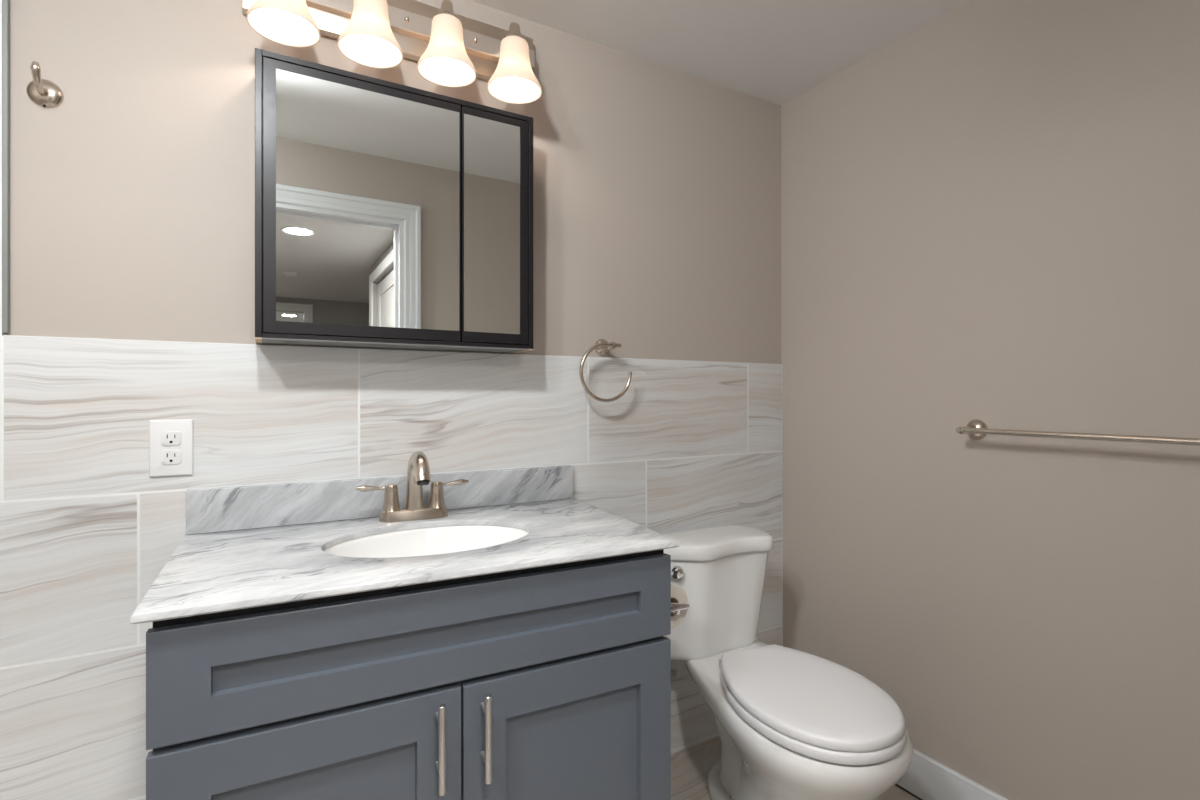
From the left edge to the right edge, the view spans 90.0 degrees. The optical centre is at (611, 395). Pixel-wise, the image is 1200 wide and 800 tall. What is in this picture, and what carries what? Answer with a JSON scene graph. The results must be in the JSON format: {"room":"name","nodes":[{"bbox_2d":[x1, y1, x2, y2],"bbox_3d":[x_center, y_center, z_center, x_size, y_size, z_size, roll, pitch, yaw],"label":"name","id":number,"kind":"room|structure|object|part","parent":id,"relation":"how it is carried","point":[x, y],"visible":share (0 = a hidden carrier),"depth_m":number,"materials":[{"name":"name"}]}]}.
{"room":"bathroom","nodes":[
{"label":"bathroom","id":0,"kind":"room"},
{"bbox_2d":[3,0,780,363],"bbox_3d":[-0.608,0.045,1.474,2.936,2.142,0.100,0,0,-30],"label":"wall","id":1,"kind":"structure","parent":0,"point":[657,187],"depth_m":1.31,"materials":[{"name":"beige paint"}]},
{"bbox_2d":[2,0,9,332],"bbox_3d":[-1.121,-0.571,1.110,0.008,0.910,0.012,0,0,-30],"label":"trim","id":2,"kind":"structure","parent":1,"relation":"attached to","point":[5,3],"depth_m":1.11,"materials":[{"name":"white wood"}]},
{"bbox_2d":[26,61,63,107],"bbox_3d":[-1.062,-0.577,1.115,0.053,0.060,0.065,0,0,-30],"label":"robe hook","id":3,"kind":"object","parent":1,"relation":"attached to","point":[44,93],"visible":1,"depth_m":1.13,"materials":[{"name":"silver metal"}]},
{"bbox_2d":[149,419,192,476],"bbox_3d":[-0.903,0.106,1.230,0.073,0.115,0.009,0,0,-30],"label":"wall outlet","id":4,"kind":"object","parent":1,"relation":"attached to","point":[170,441],"visible":1,"depth_m":1.23,"materials":[{"name":"white plastic"}]},
{"bbox_2d":[161,450,181,464],"bbox_3d":[-0.902,0.126,1.228,0.034,0.029,0.003,0,0,-30],"label":"receptacle","id":5,"kind":"object","parent":4,"relation":"attached to","point":[168,457],"depth_m":1.23,"materials":[{"name":"white plastic"}]},
{"bbox_2d":[161,431,181,445],"bbox_3d":[-0.902,0.087,1.228,0.034,0.029,0.003,0,0,-30],"label":"receptacle","id":6,"kind":"object","parent":4,"relation":"attached to","point":[168,438],"depth_m":1.23,"materials":[{"name":"white plastic"}]},
{"bbox_2d":[186,465,572,534],"bbox_3d":[-0.496,0.240,1.460,0.884,0.090,0.020,0,0,-30],"label":"backsplash","id":7,"kind":"structure","parent":1,"relation":"attached to","point":[208,510],"depth_m":1.38,"materials":[{"name":"stone"}]},
{"bbox_2d":[0,335,781,799],"bbox_3d":[-0.581,0.039,1.426,2.731,2.127,0.007,0,0,-30],"label":"wall tile","id":8,"kind":"structure","parent":1,"relation":"attached to","point":[78,412],"depth_m":1.29,"materials":[{"name":"tile"}]},
{"bbox_2d":[0,0,782,799],"bbox_3d":[-0.582,0.045,1.427,2.734,2.141,0.009,0,0,-30],"label":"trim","id":9,"kind":"structure","parent":1,"relation":"attached to","point":[138,493],"depth_m":1.21,"materials":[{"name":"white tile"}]},
{"bbox_2d":[242,0,541,103],"bbox_3d":[-0.464,-0.858,1.385,0.668,0.211,0.197,0,0,-30],"label":"vanity light","id":10,"kind":"object","parent":1,"relation":"attached to","point":[450,49],"visible":1,"depth_m":1.37,"materials":[{"name":"white glass"}]},
{"bbox_3d":[-0.670,-0.812,1.228,0.134,0.120,0.134,0,0,-30],"label":"lamp shade","id":11,"kind":"part","parent":10,"relation":"part of","materials":[{"name":"white glass"}]},
{"bbox_3d":[-0.527,-0.812,1.312,0.134,0.120,0.134,0,0,-30],"label":"lamp shade","id":12,"kind":"part","parent":10,"relation":"part of","materials":[{"name":"white glass"}]},
{"bbox_3d":[-0.383,-0.812,1.395,0.134,0.120,0.134,0,0,-30],"label":"lamp shade","id":13,"kind":"part","parent":10,"relation":"part of","materials":[{"name":"white glass"}]},
{"bbox_3d":[-0.240,-0.812,1.479,0.134,0.120,0.134,0,0,-30],"label":"lamp shade","id":14,"kind":"part","parent":10,"relation":"part of","materials":[{"name":"white glass"}]},
{"bbox_2d":[255,48,532,352],"bbox_3d":[-0.489,-0.409,1.413,0.604,0.586,0.122,0,0,-30],"label":"upper cabinet","id":15,"kind":"object","parent":1,"relation":"attached to","point":[388,214],"visible":1,"depth_m":1.34,"materials":[{"name":"mirror"}]},
{"bbox_3d":[-0.538,-0.408,1.326,0.405,0.559,0.020,0,0,-30],"label":"mirror door","id":16,"kind":"part","parent":15,"relation":"part of","materials":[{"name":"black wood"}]},
{"bbox_3d":[-0.525,-0.412,1.325,0.379,0.517,0.002,0,0,-30],"label":"mirror pane","id":17,"kind":"part","parent":15,"relation":"part of","materials":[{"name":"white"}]},
{"bbox_3d":[-0.489,-0.117,1.413,0.580,0.003,0.120,0,0,-30],"label":"panel","id":18,"kind":"part","parent":15,"relation":"part of","materials":[{"name":"grey"}]},
{"bbox_3d":[-0.291,-0.412,1.461,0.142,0.517,0.002,0,0,-30],"label":"mirror pane","id":19,"kind":"part","parent":15,"relation":"part of","materials":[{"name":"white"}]},
{"bbox_3d":[-0.287,-0.408,1.473,0.167,0.559,0.020,0,0,-30],"label":"mirror door","id":20,"kind":"part","parent":15,"relation":"part of","materials":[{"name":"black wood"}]},
{"bbox_2d":[579,339,631,401],"bbox_3d":[-0.030,-0.074,1.712,0.169,0.185,0.074,0,0,-30],"label":"towel ring","id":21,"kind":"object","parent":1,"relation":"attached to","point":[602,347],"visible":1,"depth_m":1.69,"materials":[{"name":"silver metal"}]},
{"bbox_2d":[671,669,676,677],"bbox_3d":[0.158,0.815,1.804,0.052,0.064,0.086,0,0,-30],"label":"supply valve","id":22,"kind":"object","parent":1,"relation":"attached to","point":[673,672],"visible":0.1,"depth_m":1.77,"materials":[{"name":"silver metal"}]},
{"bbox_2d":[471,0,968,104],"bbox_3d":[-0.218,-1.066,0.805,2.936,0.080,1.648,0,0,-30],"label":"ceiling","id":23,"kind":"structure","parent":0,"point":[774,51],"depth_m":1.68,"materials":[{"name":"paint"}]},
{"bbox_2d":[671,736,918,799],"bbox_3d":[-0.218,1.146,0.805,2.936,0.060,1.648,0,0,-30],"label":"floor","id":24,"kind":"structure","parent":0,"point":[690,767],"depth_m":1.77,"materials":[{"name":"tile"}]},
{"bbox_2d":[146,549,670,799],"bbox_3d":[-0.354,0.707,1.188,0.838,0.816,0.508,0,0,-28],"label":"vanity cabinet","id":25,"kind":"object","parent":24,"relation":"on","point":[551,682],"visible":0.91,"depth_m":0.98,"materials":[{"name":"grey wood"}]},
{"bbox_3d":[-0.441,0.751,0.908,0.422,0.530,0.019,0,0,-28],"label":"door","id":26,"kind":"part","parent":25,"relation":"part of","materials":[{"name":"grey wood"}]},
{"bbox_2d":[130,498,679,623],"bbox_3d":[-0.360,0.291,1.221,0.904,0.013,0.568,0,0,-30],"label":"countertop","id":27,"kind":"structure","parent":25,"relation":"on","point":[213,572],"depth_m":1.06,"materials":[{"name":"stone"}]},
{"bbox_2d":[355,451,468,522],"bbox_3d":[-0.460,0.205,1.399,0.184,0.160,0.185,0,0,18],"label":"faucet","id":28,"kind":"object","parent":27,"relation":"on","point":[418,471],"visible":1,"depth_m":1.37,"materials":[{"name":"silver metal"}]},
{"bbox_3d":[-0.545,0.208,1.354,0.065,0.016,0.016,0,0,-28],"label":"lever","id":29,"kind":"part","parent":28,"relation":"part of","materials":[{"name":"silver metal"}]},
{"bbox_3d":[-0.505,0.232,1.373,0.041,0.061,0.041,0,0,-28],"label":"handle post","id":30,"kind":"part","parent":28,"relation":"part of","materials":[{"name":"silver metal"}]},
{"bbox_3d":[-0.460,0.273,1.397,0.155,0.024,0.053,0,0,-28],"label":"plate","id":31,"kind":"part","parent":28,"relation":"part of","materials":[{"name":"silver metal"}]},
{"bbox_3d":[-0.436,0.194,1.353,0.041,0.139,0.142,0,0,-28],"label":"spout","id":32,"kind":"part","parent":28,"relation":"part of","materials":[{"name":"silver metal"}]},
{"bbox_3d":[-0.415,0.232,1.421,0.041,0.061,0.041,0,0,-28],"label":"handle post","id":33,"kind":"part","parent":28,"relation":"part of","materials":[{"name":"silver metal"}]},
{"bbox_3d":[-0.377,0.208,1.444,0.065,0.016,0.016,0,0,-28],"label":"lever","id":34,"kind":"part","parent":28,"relation":"part of","materials":[{"name":"silver metal"}]},
{"bbox_2d":[324,525,527,557],"bbox_3d":[-0.365,0.375,1.221,0.446,0.153,0.324,0,0,-30],"label":"sink","id":35,"kind":"object","parent":27,"relation":"in","point":[443,539],"visible":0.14,"depth_m":1.35,"materials":[{"name":"white ceramic"}]},
{"bbox_3d":[-0.266,0.387,1.023,0.830,0.177,0.017,0,0,-28],"label":"rail","id":36,"kind":"part","parent":25,"relation":"part of","materials":[{"name":"black"}]},
{"bbox_3d":[-0.276,0.562,0.964,0.012,0.140,0.038,0,0,-28],"label":"pull handle","id":37,"kind":"part","parent":25,"relation":"part of","materials":[{"name":"metal"}]},
{"bbox_3d":[-0.209,0.565,0.999,0.012,0.142,0.038,0,0,-28],"label":"pull handle","id":38,"kind":"part","parent":25,"relation":"part of","materials":[{"name":"metal"}]},
{"bbox_3d":[-0.070,0.751,1.105,0.413,0.530,0.019,0,0,-28],"label":"door","id":39,"kind":"part","parent":25,"relation":"part of","materials":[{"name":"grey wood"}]},
{"bbox_2d":[671,603,688,614],"bbox_3d":[0.101,0.457,1.329,0.091,0.040,0.134,0,0,-30],"label":"paper holder","id":40,"kind":"object","parent":25,"relation":"attached to","point":[675,607],"visible":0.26,"depth_m":1.29,"materials":[{"name":"silver metal"}]},
{"bbox_2d":[671,583,687,627],"bbox_3d":[0.105,0.463,1.358,0.095,0.095,0.100,0,0,-30],"label":"toilet paper roll","id":41,"kind":"object","parent":40,"relation":"on","point":[678,595],"visible":0.17,"depth_m":1.32,"materials":[{"name":"white paper"}]},
{"bbox_3d":[-0.218,1.147,0.805,2.936,0.059,1.648,0,0,-30],"label":"trim","id":42,"kind":"part","parent":24,"relation":"part of","materials":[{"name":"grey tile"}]},
{"bbox_2d":[663,524,912,799],"bbox_3d":[0.364,0.764,1.529,0.463,0.704,0.762,0,0,-21],"label":"toilet","id":43,"kind":"object","parent":24,"relation":"on","point":[792,724],"visible":0.88,"depth_m":1.43,"materials":[{"name":"white ceramic"}]},
{"bbox_3d":[0.149,0.487,1.651,0.098,0.037,0.026,0,0,3],"label":"flush lever","id":44,"kind":"part","parent":43,"relation":"part of","materials":[{"name":"silver metal"}]},
{"bbox_3d":[0.268,0.598,1.769,0.419,0.288,0.185,0,0,-28],"label":"tank","id":45,"kind":"part","parent":43,"relation":"part of","materials":[{"name":"white ceramic"}]},
{"bbox_3d":[0.272,0.433,1.764,0.445,0.041,0.207,0,0,-30],"label":"tank lid","id":46,"kind":"part","parent":43,"relation":"part of","materials":[{"name":"white ceramic"}]},
{"bbox_3d":[0.434,0.924,1.476,0.372,0.384,0.614,0,0,-21],"label":"bowl","id":47,"kind":"part","parent":43,"relation":"part of","materials":[{"name":"white ceramic"}]},
{"bbox_3d":[0.453,0.717,1.405,0.344,0.027,0.466,0,0,-21],"label":"seat","id":48,"kind":"part","parent":43,"relation":"part of","materials":[{"name":"white plastic"}]},
{"bbox_3d":[0.453,0.690,1.405,0.340,0.025,0.462,0,0,-21],"label":"seat","id":49,"kind":"part","parent":43,"relation":"part of","materials":[{"name":"white plastic"}]},
{"bbox_2d":[781,0,1199,799],"bbox_3d":[1.032,0.045,1.477,0.100,2.142,1.548,0,0,-30],"label":"wall","id":50,"kind":"structure","parent":0,"point":[991,215],"depth_m":1.48,"materials":[{"name":"beige paint"}]},
{"bbox_2d":[895,784,921,799],"bbox_3d":[0.956,1.113,1.491,0.017,0.005,1.429,0,0,-30],"label":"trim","id":51,"kind":"structure","parent":50,"relation":"attached to","point":[897,785],"depth_m":1.69,"materials":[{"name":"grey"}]},
{"bbox_2d":[896,748,1007,799],"bbox_3d":[0.957,1.052,1.492,0.015,0.119,1.429,0,0,-30],"label":"baseboard","id":52,"kind":"structure","parent":50,"relation":"attached to","point":[926,778],"depth_m":1.61,"materials":[{"name":"white paint"}]},
{"bbox_2d":[956,419,1199,445],"bbox_3d":[1.056,0.086,1.262,0.076,0.053,0.653,0,0,-30],"label":"towel bar","id":53,"kind":"object","parent":50,"relation":"attached to","point":[976,429],"visible":1,"depth_m":1.31,"materials":[{"name":"silver metal"}]}
]}

